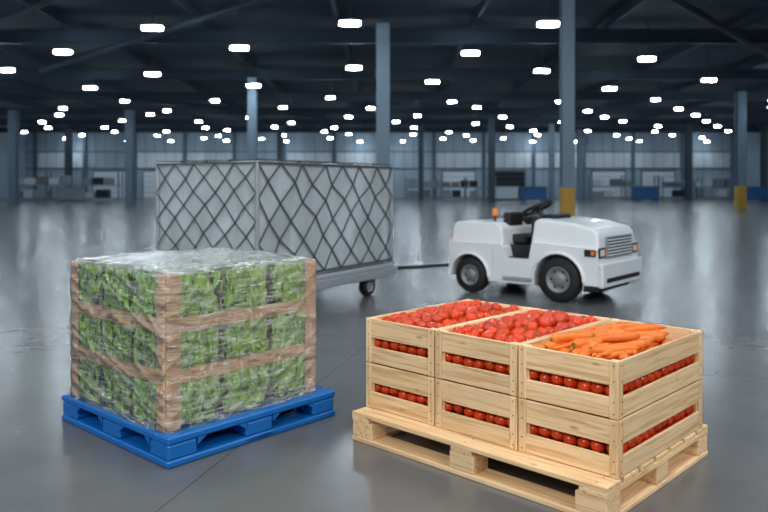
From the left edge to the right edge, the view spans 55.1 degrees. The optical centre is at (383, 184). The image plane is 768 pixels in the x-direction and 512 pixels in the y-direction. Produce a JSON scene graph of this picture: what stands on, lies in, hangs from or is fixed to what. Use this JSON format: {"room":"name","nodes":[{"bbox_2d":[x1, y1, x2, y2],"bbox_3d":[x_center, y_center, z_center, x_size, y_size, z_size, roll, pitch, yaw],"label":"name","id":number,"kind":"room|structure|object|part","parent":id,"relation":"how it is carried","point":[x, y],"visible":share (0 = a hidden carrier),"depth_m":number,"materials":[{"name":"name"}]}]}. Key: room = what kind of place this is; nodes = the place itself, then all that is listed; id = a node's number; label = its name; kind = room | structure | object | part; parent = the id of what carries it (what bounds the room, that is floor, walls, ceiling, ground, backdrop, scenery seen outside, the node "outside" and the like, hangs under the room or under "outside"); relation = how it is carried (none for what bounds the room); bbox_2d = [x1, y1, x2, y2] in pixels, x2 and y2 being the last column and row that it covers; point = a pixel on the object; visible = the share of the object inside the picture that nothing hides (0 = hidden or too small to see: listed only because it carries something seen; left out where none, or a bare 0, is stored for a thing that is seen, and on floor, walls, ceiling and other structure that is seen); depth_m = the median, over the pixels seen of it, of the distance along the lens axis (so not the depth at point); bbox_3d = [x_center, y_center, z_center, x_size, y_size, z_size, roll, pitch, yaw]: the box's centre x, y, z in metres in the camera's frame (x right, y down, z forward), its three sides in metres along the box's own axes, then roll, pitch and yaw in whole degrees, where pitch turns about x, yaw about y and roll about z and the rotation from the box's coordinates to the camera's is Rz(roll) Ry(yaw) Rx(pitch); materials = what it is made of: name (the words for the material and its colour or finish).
{"room":"warehouse","nodes":[
{"label":"warehouse","id":0,"kind":"room"},
{"bbox_2d":[0,125,25,198],"bbox_3d":[-36.150,-2.140,28.000,0.300,6.900,92.000,0,0,0],"label":"wall","id":1,"kind":"structure","parent":0,"point":[3,136],"depth_m":70.19,"materials":[{"name":"grey metal"}]},
{"bbox_2d":[26,133,730,197],"bbox_3d":[0.000,-2.140,74.150,72.000,6.900,0.300,0,0,0],"label":"wall","id":2,"kind":"structure","parent":0,"point":[45,141],"depth_m":74.01,"materials":[{"name":"grey metal"}]},
{"bbox_2d":[93,170,124,197],"bbox_3d":[-27.500,-0.090,73.860,3.440,2.800,0.240,0,0,0],"label":"door","id":3,"kind":"structure","parent":2,"relation":"in","point":[96,173],"depth_m":73.74,"materials":[{"name":"white metal"}]},
{"bbox_2d":[142,170,155,197],"bbox_3d":[-22.500,-0.090,73.860,3.440,2.800,0.240,0,0,0],"label":"door","id":4,"kind":"structure","parent":2,"relation":"in","point":[148,176],"depth_m":73.74,"materials":[{"name":"white metal"}]},
{"bbox_2d":[25,133,733,197],"bbox_3d":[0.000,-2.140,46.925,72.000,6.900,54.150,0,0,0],"label":"trim","id":5,"kind":"structure","parent":2,"relation":"attached to","point":[34,151],"depth_m":73.70,"materials":[{"name":"grey metal"}]},
{"bbox_2d":[38,153,729,167],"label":"window","id":6,"kind":"structure","parent":2,"relation":"attached to","point":[45,160],"depth_m":73.90,"materials":[{"name":"glass"}]},
{"bbox_2d":[442,170,475,196],"bbox_3d":[7.500,-0.090,73.860,3.440,2.800,0.240,0,0,0],"label":"door","id":7,"kind":"structure","parent":2,"relation":"in","point":[447,175],"depth_m":73.74,"materials":[{"name":"white metal"}]},
{"bbox_2d":[495,170,525,197],"bbox_3d":[12.500,-0.090,73.860,3.440,2.800,0.240,0,0,0],"label":"door","id":8,"kind":"structure","parent":2,"relation":"in","point":[504,178],"depth_m":73.74,"materials":[{"name":"black metal"}]},
{"bbox_2d":[591,170,625,196],"bbox_3d":[22.500,-0.090,73.860,3.440,2.800,0.240,0,0,0],"label":"door","id":9,"kind":"structure","parent":2,"relation":"in","point":[605,176],"depth_m":73.74,"materials":[{"name":"white metal"}]},
{"bbox_2d":[641,170,674,196],"bbox_3d":[27.500,-0.090,73.860,3.440,2.800,0.240,0,0,0],"label":"door","id":10,"kind":"structure","parent":2,"relation":"in","point":[647,176],"depth_m":73.74,"materials":[{"name":"white metal"}]},
{"bbox_2d":[0,198,767,511],"bbox_3d":[0.000,1.410,28.000,72.000,0.200,92.000,0,0,0],"label":"floor","id":11,"kind":"structure","parent":0,"point":[705,261],"depth_m":5.31,"materials":[{"name":"concrete"}]},
{"bbox_2d":[8,110,18,204],"bbox_3d":[-23.900,-1.750,47.500,0.700,6.120,0.700,0,0,0],"label":"steel column","id":12,"kind":"structure","parent":11,"relation":"on","point":[13,115],"depth_m":47.25,"materials":[{"name":"metal"}]},
{"bbox_2d":[64,129,72,186],"bbox_3d":[-27.000,-1.750,63.000,0.700,6.120,0.700,0,0,0],"label":"steel column","id":13,"kind":"structure","parent":11,"relation":"on","point":[68,133],"depth_m":62.75,"materials":[{"name":"grey metal"}]},
{"bbox_2d":[55,187,85,201],"bbox_3d":[-24.100,0.720,56.600,1.900,1.180,1.300,0,0,0],"label":"storage bin","id":14,"kind":"object","parent":11,"relation":"on","point":[62,193],"visible":0.88,"depth_m":56.00,"materials":[{"name":"grey plastic"}]},
{"bbox_2d":[19,172,122,200],"bbox_3d":[-26.500,0.110,61.450,9.100,2.400,1.000,0,0,0],"label":"storage rack","id":15,"kind":"object","parent":11,"relation":"on","point":[64,180],"visible":0.7,"depth_m":60.99,"materials":[{"name":"grey metal"}]},
{"bbox_2d":[125,110,134,204],"bbox_3d":[-16.400,-1.750,47.500,0.700,6.120,0.700,0,0,0],"label":"steel column","id":16,"kind":"structure","parent":11,"relation":"on","point":[129,114],"depth_m":47.25,"materials":[{"name":"metal"}]},
{"bbox_2d":[62,385,334,468],"bbox_3d":[-1.036,1.238,4.143,1.080,0.144,1.080,0,0,42],"label":"pallet","id":17,"kind":"object","parent":11,"relation":"on","point":[186,444],"visible":0.57,"depth_m":3.75,"materials":[{"name":"blue plastic"}]},
{"bbox_2d":[70,247,316,432],"bbox_3d":[-1.061,0.785,4.125,1.010,0.784,1.010,0,0,42],"label":"load","id":18,"kind":"object","parent":17,"relation":"on","point":[170,339],"visible":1,"depth_m":3.79,"materials":[{"name":"green plant"}]},
{"bbox_2d":[247,77,256,158],"bbox_3d":[-5.900,-1.750,33.000,0.580,6.120,0.580,0,0,0],"label":"steel column","id":19,"kind":"structure","parent":11,"relation":"on","point":[251,91],"depth_m":32.81,"materials":[{"name":"metal"}]},
{"bbox_2d":[277,126,282,159],"bbox_3d":[-8.500,-1.750,60.000,0.600,6.120,0.600,0,0,0],"label":"steel column","id":20,"kind":"structure","parent":11,"relation":"on","point":[279,128],"depth_m":59.80,"materials":[{"name":"grey metal"}]},
{"bbox_2d":[316,263,448,295],"bbox_3d":[-0.730,1.150,8.523,1.881,0.320,3.400,0,0,32],"label":"cargo dolly","id":21,"kind":"object","parent":11,"relation":"on","point":[366,280],"visible":0.19,"depth_m":8.56,"materials":[{"name":"metal"}]},
{"bbox_2d":[156,159,393,279],"bbox_3d":[-1.128,0.371,8.282,1.420,1.238,2.470,0,0,32],"label":"container","id":22,"kind":"object","parent":21,"relation":"on","point":[338,215],"visible":0.84,"depth_m":7.49,"materials":[{"name":"metal"}]},
{"bbox_3d":[-1.128,1.042,8.282,1.460,0.100,2.570,0,0,32],"label":"dolly frame","id":23,"kind":"part","parent":21,"relation":"part of","materials":[{"name":"metal"}]},
{"bbox_2d":[376,23,389,166],"bbox_3d":[-0.030,-1.750,22.000,0.600,6.120,0.600,0,0,0],"label":"steel column","id":24,"kind":"structure","parent":11,"relation":"on","point":[382,29],"depth_m":21.80,"materials":[{"name":"metal"}]},
{"bbox_2d":[418,126,422,200],"bbox_3d":[3.000,-1.750,60.000,0.600,6.120,0.600,0,0,0],"label":"steel column","id":25,"kind":"structure","parent":11,"relation":"on","point":[420,128],"depth_m":59.80,"materials":[{"name":"grey metal"}]},
{"bbox_2d":[405,177,495,199],"bbox_3d":[6.000,0.310,66.450,8.100,2.000,1.000,0,0,0],"label":"storage rack","id":26,"kind":"object","parent":11,"relation":"on","point":[412,183],"visible":0.84,"depth_m":66.00,"materials":[{"name":"grey metal"}]},
{"bbox_2d":[487,117,496,203],"bbox_3d":[7.600,-1.750,52.000,0.650,6.120,0.650,0,0,0],"label":"steel column","id":27,"kind":"structure","parent":11,"relation":"on","point":[491,120],"depth_m":51.78,"materials":[{"name":"grey metal"}]},
{"bbox_2d":[495,187,517,200],"bbox_3d":[10.400,0.720,62.600,1.900,1.180,1.300,0,0,0],"label":"storage bin","id":28,"kind":"object","parent":11,"relation":"on","point":[500,192],"visible":0.85,"depth_m":62.00,"materials":[{"name":"white plastic"}]},
{"bbox_2d":[352,406,707,511],"bbox_3d":[0.704,1.236,3.683,1.410,0.147,1.040,0,0,44],"label":"wooden pallet","id":29,"kind":"object","parent":11,"relation":"on","point":[468,458],"visible":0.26,"depth_m":3.24,"materials":[{"name":"brown wood"}]},
{"bbox_2d":[366,362,435,425],"bbox_3d":[0.376,1.048,4.027,0.466,0.231,0.882,0,0,44],"label":"wooden crate","id":30,"kind":"object","parent":29,"relation":"on","point":[406,381],"visible":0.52,"depth_m":3.70,"materials":[{"name":"brown wood"}]},
{"bbox_2d":[366,299,531,376],"bbox_3d":[0.376,0.812,4.027,0.466,0.231,0.882,0,0,44],"label":"wooden crate","id":31,"kind":"object","parent":30,"relation":"on","point":[417,336],"visible":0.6,"depth_m":3.72,"materials":[{"name":"brown wood"}]},
{"bbox_2d":[375,299,694,453],"bbox_3d":[0.715,0.905,3.705,1.393,0.506,0.869,0,0,44],"label":"tomatoes","id":32,"kind":"object","parent":30,"relation":"in","point":[532,324],"visible":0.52,"depth_m":3.52,"materials":[{"name":"red food"}]},
{"bbox_2d":[435,378,519,449],"bbox_3d":[0.717,1.048,3.701,0.466,0.231,0.882,0,0,44],"label":"wooden crate","id":33,"kind":"object","parent":29,"relation":"on","point":[499,404],"visible":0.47,"depth_m":3.37,"materials":[{"name":"brown wood"}]},
{"bbox_2d":[435,308,609,396],"bbox_3d":[0.717,0.812,3.701,0.466,0.231,0.882,0,0,44],"label":"wooden crate","id":34,"kind":"object","parent":33,"relation":"on","point":[502,352],"visible":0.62,"depth_m":3.39,"materials":[{"name":"brown wood"}]},
{"bbox_2d":[519,379,702,479],"bbox_3d":[1.058,1.048,3.375,0.466,0.231,0.882,0,0,44],"label":"wooden crate","id":35,"kind":"object","parent":29,"relation":"on","point":[615,464],"visible":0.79,"depth_m":3.09,"materials":[{"name":"brown wood"}]},
{"bbox_2d":[519,318,702,419],"bbox_3d":[1.058,0.812,3.375,0.466,0.231,0.882,0,0,44],"label":"wooden crate","id":36,"kind":"object","parent":35,"relation":"on","point":[684,342],"visible":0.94,"depth_m":3.10,"materials":[{"name":"brown wood"}]},
{"bbox_2d":[532,322,669,359],"bbox_3d":[1.062,0.724,3.359,0.845,0.150,0.414,0,0,-44],"label":"carrots","id":37,"kind":"object","parent":36,"relation":"in","point":[619,340],"visible":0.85,"depth_m":3.24,"materials":[{"name":"orange food"}]},
{"bbox_2d":[520,187,547,201],"bbox_3d":[11.500,0.720,56.600,1.900,1.180,1.300,0,0,0],"label":"storage bin","id":38,"kind":"object","parent":11,"relation":"on","point":[526,193],"visible":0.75,"depth_m":56.00,"materials":[{"name":"blue plastic"}]},
{"bbox_2d":[449,200,641,301],"bbox_3d":[1.878,0.743,8.958,2.148,1.133,1.178,0,0,40],"label":"tractor","id":39,"kind":"object","parent":11,"relation":"on","point":[565,255],"visible":1,"depth_m":8.44,"materials":[{"name":"white paint"}]},
{"bbox_2d":[532,216,634,251],"bbox_3d":[2.331,0.557,8.578,0.824,0.345,1.051,0,0,40],"label":"hood","id":40,"kind":"object","parent":39,"relation":"attached to","point":[549,233],"depth_m":8.25,"materials":[{"name":"white paint"}]},
{"bbox_2d":[548,124,555,201],"bbox_3d":[13.200,-1.750,58.000,0.600,6.120,0.600,0,0,0],"label":"steel column","id":41,"kind":"structure","parent":11,"relation":"on","point":[551,127],"depth_m":57.81,"materials":[{"name":"grey metal"}]},
{"bbox_2d":[559,0,574,215],"bbox_3d":[4.480,-1.750,18.000,0.500,6.120,0.500,0,0,0],"label":"steel column","id":42,"kind":"structure","parent":11,"relation":"on","point":[567,7],"depth_m":17.85,"materials":[{"name":"metal"}]},
{"bbox_2d":[577,130,581,199],"bbox_3d":[17.000,-1.750,64.000,0.600,6.120,0.600,0,0,0],"label":"steel column","id":43,"kind":"structure","parent":11,"relation":"on","point":[579,132],"depth_m":63.80,"materials":[{"name":"grey metal"}]},
{"bbox_2d":[588,175,658,199],"bbox_3d":[21.600,0.210,66.450,6.100,2.200,1.000,0,0,0],"label":"storage rack","id":44,"kind":"object","parent":11,"relation":"on","point":[594,182],"visible":0.78,"depth_m":66.00,"materials":[{"name":"grey metal"}]},
{"bbox_2d":[631,187,658,200],"bbox_3d":[21.500,0.720,60.600,1.900,1.180,1.300,0,0,0],"label":"storage bin","id":45,"kind":"object","parent":11,"relation":"on","point":[638,193],"visible":0.97,"depth_m":60.01,"materials":[{"name":"blue plastic"}]},
{"bbox_2d":[683,124,693,201],"bbox_3d":[24.000,-1.750,58.000,0.650,6.120,0.650,0,0,0],"label":"steel column","id":46,"kind":"structure","parent":11,"relation":"on","point":[688,127],"depth_m":57.78,"materials":[{"name":"grey metal"}]},
{"bbox_2d":[659,177,733,199],"bbox_3d":[28.500,0.310,66.450,7.100,2.000,1.000,0,0,0],"label":"storage rack","id":47,"kind":"object","parent":11,"relation":"on","point":[705,183],"visible":0.76,"depth_m":66.00,"materials":[{"name":"grey metal"}]},
{"bbox_2d":[734,91,749,210],"bbox_3d":[18.400,-1.750,38.000,0.640,6.120,0.640,0,0,0],"label":"steel column","id":48,"kind":"structure","parent":11,"relation":"on","point":[740,97],"depth_m":37.78,"materials":[{"name":"metal"}]},
{"bbox_2d":[747,187,767,201],"bbox_3d":[28.400,0.720,56.600,1.900,1.180,1.300,0,0,0],"label":"storage bin","id":49,"kind":"object","parent":11,"relation":"on","point":[753,193],"visible":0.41,"depth_m":56.00,"materials":[{"name":"blue plastic"}]},
{"bbox_2d":[760,126,767,200],"bbox_3d":[31.000,-1.750,60.000,0.650,6.120,0.650,0,0,0],"label":"steel column","id":50,"kind":"structure","parent":11,"relation":"on","point":[763,129],"depth_m":59.77,"materials":[{"name":"grey metal"}]},
{"bbox_2d":[0,0,767,132],"bbox_3d":[0.000,-5.020,28.000,72.000,1.100,92.000,0,0,0],"label":"ceiling","id":51,"kind":"structure","parent":0,"point":[118,40],"depth_m":40.28,"materials":[{"name":"black metal"}]},
{"bbox_2d":[0,44,15,71],"label":"ceiling lights","id":52,"kind":"object","parent":51,"relation":"attached to","point":[2,69],"depth_m":27.20,"materials":[{"name":"white plastic"}]},
{"bbox_2d":[39,121,51,128],"label":"ceiling lights","id":53,"kind":"object","parent":51,"relation":"attached to","point":[47,127],"depth_m":54.77,"materials":[{"name":"white"}]},
{"bbox_2d":[55,101,67,115],"label":"ceiling lights","id":54,"kind":"object","parent":51,"relation":"attached to","point":[60,107],"depth_m":44.60,"materials":[{"name":"white"}]},
{"bbox_2d":[52,11,72,53],"label":"ceiling lights","id":55,"kind":"object","parent":51,"relation":"attached to","point":[62,50],"depth_m":23.48,"materials":[{"name":"white plastic"}]},
{"bbox_2d":[82,85,97,88],"label":"ceiling lights","id":56,"kind":"object","parent":51,"relation":"attached to","point":[84,86],"depth_m":32.16,"materials":[{"name":"white"}]},
{"bbox_2d":[119,80,128,120],"label":"ceiling lights","id":57,"kind":"object","parent":51,"relation":"attached to","point":[121,100],"depth_m":37.45,"materials":[{"name":"white"}]},
{"bbox_2d":[140,0,163,30],"label":"ceiling lights","id":58,"kind":"object","parent":51,"relation":"attached to","point":[152,26],"depth_m":19.86,"materials":[{"name":"white plastic"}]},
{"bbox_2d":[144,44,160,75],"label":"ceiling lights","id":59,"kind":"object","parent":51,"relation":"attached to","point":[148,73],"depth_m":28.18,"materials":[{"name":"white plastic"}]},
{"bbox_2d":[163,109,170,131],"label":"ceiling lights","id":60,"kind":"object","parent":51,"relation":"attached to","point":[165,110],"depth_m":58.47,"materials":[{"name":"white"}]},
{"bbox_2d":[195,102,207,128],"label":"ceiling lights","id":61,"kind":"object","parent":51,"relation":"attached to","point":[205,127],"depth_m":49.37,"materials":[{"name":"white"}]},
{"bbox_2d":[229,11,248,49],"label":"ceiling lights","id":62,"kind":"object","parent":51,"relation":"attached to","point":[239,46],"depth_m":22.77,"materials":[{"name":"white plastic"}]},
{"bbox_2d":[246,55,260,86],"label":"ceiling lights","id":63,"kind":"object","parent":51,"relation":"attached to","point":[253,84],"depth_m":31.53,"materials":[{"name":"white"}]},
{"bbox_2d":[279,104,294,122],"label":"ceiling lights","id":64,"kind":"object","parent":51,"relation":"attached to","point":[280,106],"depth_m":50.21,"materials":[{"name":"white"}]},
{"bbox_2d":[326,80,334,98],"label":"ceiling lights","id":65,"kind":"object","parent":51,"relation":"attached to","point":[330,96],"depth_m":35.90,"materials":[{"name":"white"}]},
{"bbox_2d":[339,0,360,25],"label":"ceiling lights","id":66,"kind":"object","parent":51,"relation":"attached to","point":[349,21],"depth_m":19.25,"materials":[{"name":"white plastic"}]},
{"bbox_2d":[346,65,361,69],"label":"ceiling lights","id":67,"kind":"object","parent":51,"relation":"attached to","point":[349,67],"depth_m":26.66,"materials":[{"name":"white plastic"}]},
{"bbox_2d":[367,84,373,108],"label":"ceiling lights","id":68,"kind":"object","parent":51,"relation":"attached to","point":[368,107],"depth_m":40.92,"materials":[{"name":"white"}]},
{"bbox_2d":[0,0,767,126],"bbox_3d":[0.000,-5.690,28.000,72.000,0.200,92.000,0,0,0],"label":"roof beams","id":69,"kind":"structure","parent":51,"relation":"attached to","point":[94,14],"depth_m":31.29,"materials":[{"name":"metal"}]},
{"bbox_2d":[425,50,438,82],"label":"ceiling lights","id":70,"kind":"object","parent":51,"relation":"attached to","point":[432,80],"depth_m":30.30,"materials":[{"name":"white plastic"}]},
{"bbox_2d":[461,12,479,54],"label":"ceiling lights","id":71,"kind":"object","parent":51,"relation":"attached to","point":[470,51],"depth_m":23.67,"materials":[{"name":"white plastic"}]},
{"bbox_2d":[531,125,539,141],"label":"ceiling lights","id":72,"kind":"object","parent":51,"relation":"attached to","point":[537,134],"depth_m":62.73,"materials":[{"name":"white"}]},
{"bbox_2d":[534,68,549,72],"label":"ceiling lights","id":73,"kind":"object","parent":51,"relation":"attached to","point":[537,70],"depth_m":27.37,"materials":[{"name":"white"}]},
{"bbox_2d":[537,0,559,26],"label":"ceiling lights","id":74,"kind":"object","parent":51,"relation":"attached to","point":[548,22],"depth_m":19.36,"materials":[{"name":"white plastic"}]},
{"bbox_2d":[601,101,607,117],"label":"ceiling lights","id":75,"kind":"object","parent":51,"relation":"attached to","point":[603,116],"depth_m":46.19,"materials":[{"name":"white"}]},
{"bbox_2d":[603,59,616,89],"label":"ceiling lights","id":76,"kind":"object","parent":51,"relation":"attached to","point":[609,87],"depth_m":32.52,"materials":[{"name":"white"}]},
{"bbox_2d":[637,55,656,60],"label":"ceiling lights","id":77,"kind":"object","parent":51,"relation":"attached to","point":[642,57],"depth_m":24.75,"materials":[{"name":"white plastic"}]},
{"bbox_2d":[651,80,660,100],"label":"ceiling lights","id":78,"kind":"object","parent":51,"relation":"attached to","point":[655,98],"depth_m":36.74,"materials":[{"name":"white"}]},
{"bbox_2d":[691,101,699,115],"label":"ceiling lights","id":79,"kind":"object","parent":51,"relation":"attached to","point":[694,114],"depth_m":44.84,"materials":[{"name":"white"}]},
{"bbox_2d":[701,77,716,81],"label":"ceiling lights","id":80,"kind":"object","parent":51,"relation":"attached to","point":[705,79],"depth_m":29.76,"materials":[{"name":"white"}]},
{"bbox_2d":[747,125,767,186],"bbox_3d":[36.150,-2.140,28.000,0.300,6.900,92.000,0,0,0],"label":"wall","id":81,"kind":"structure","parent":0,"point":[753,139],"depth_m":71.71,"materials":[{"name":"metal"}]}
]}

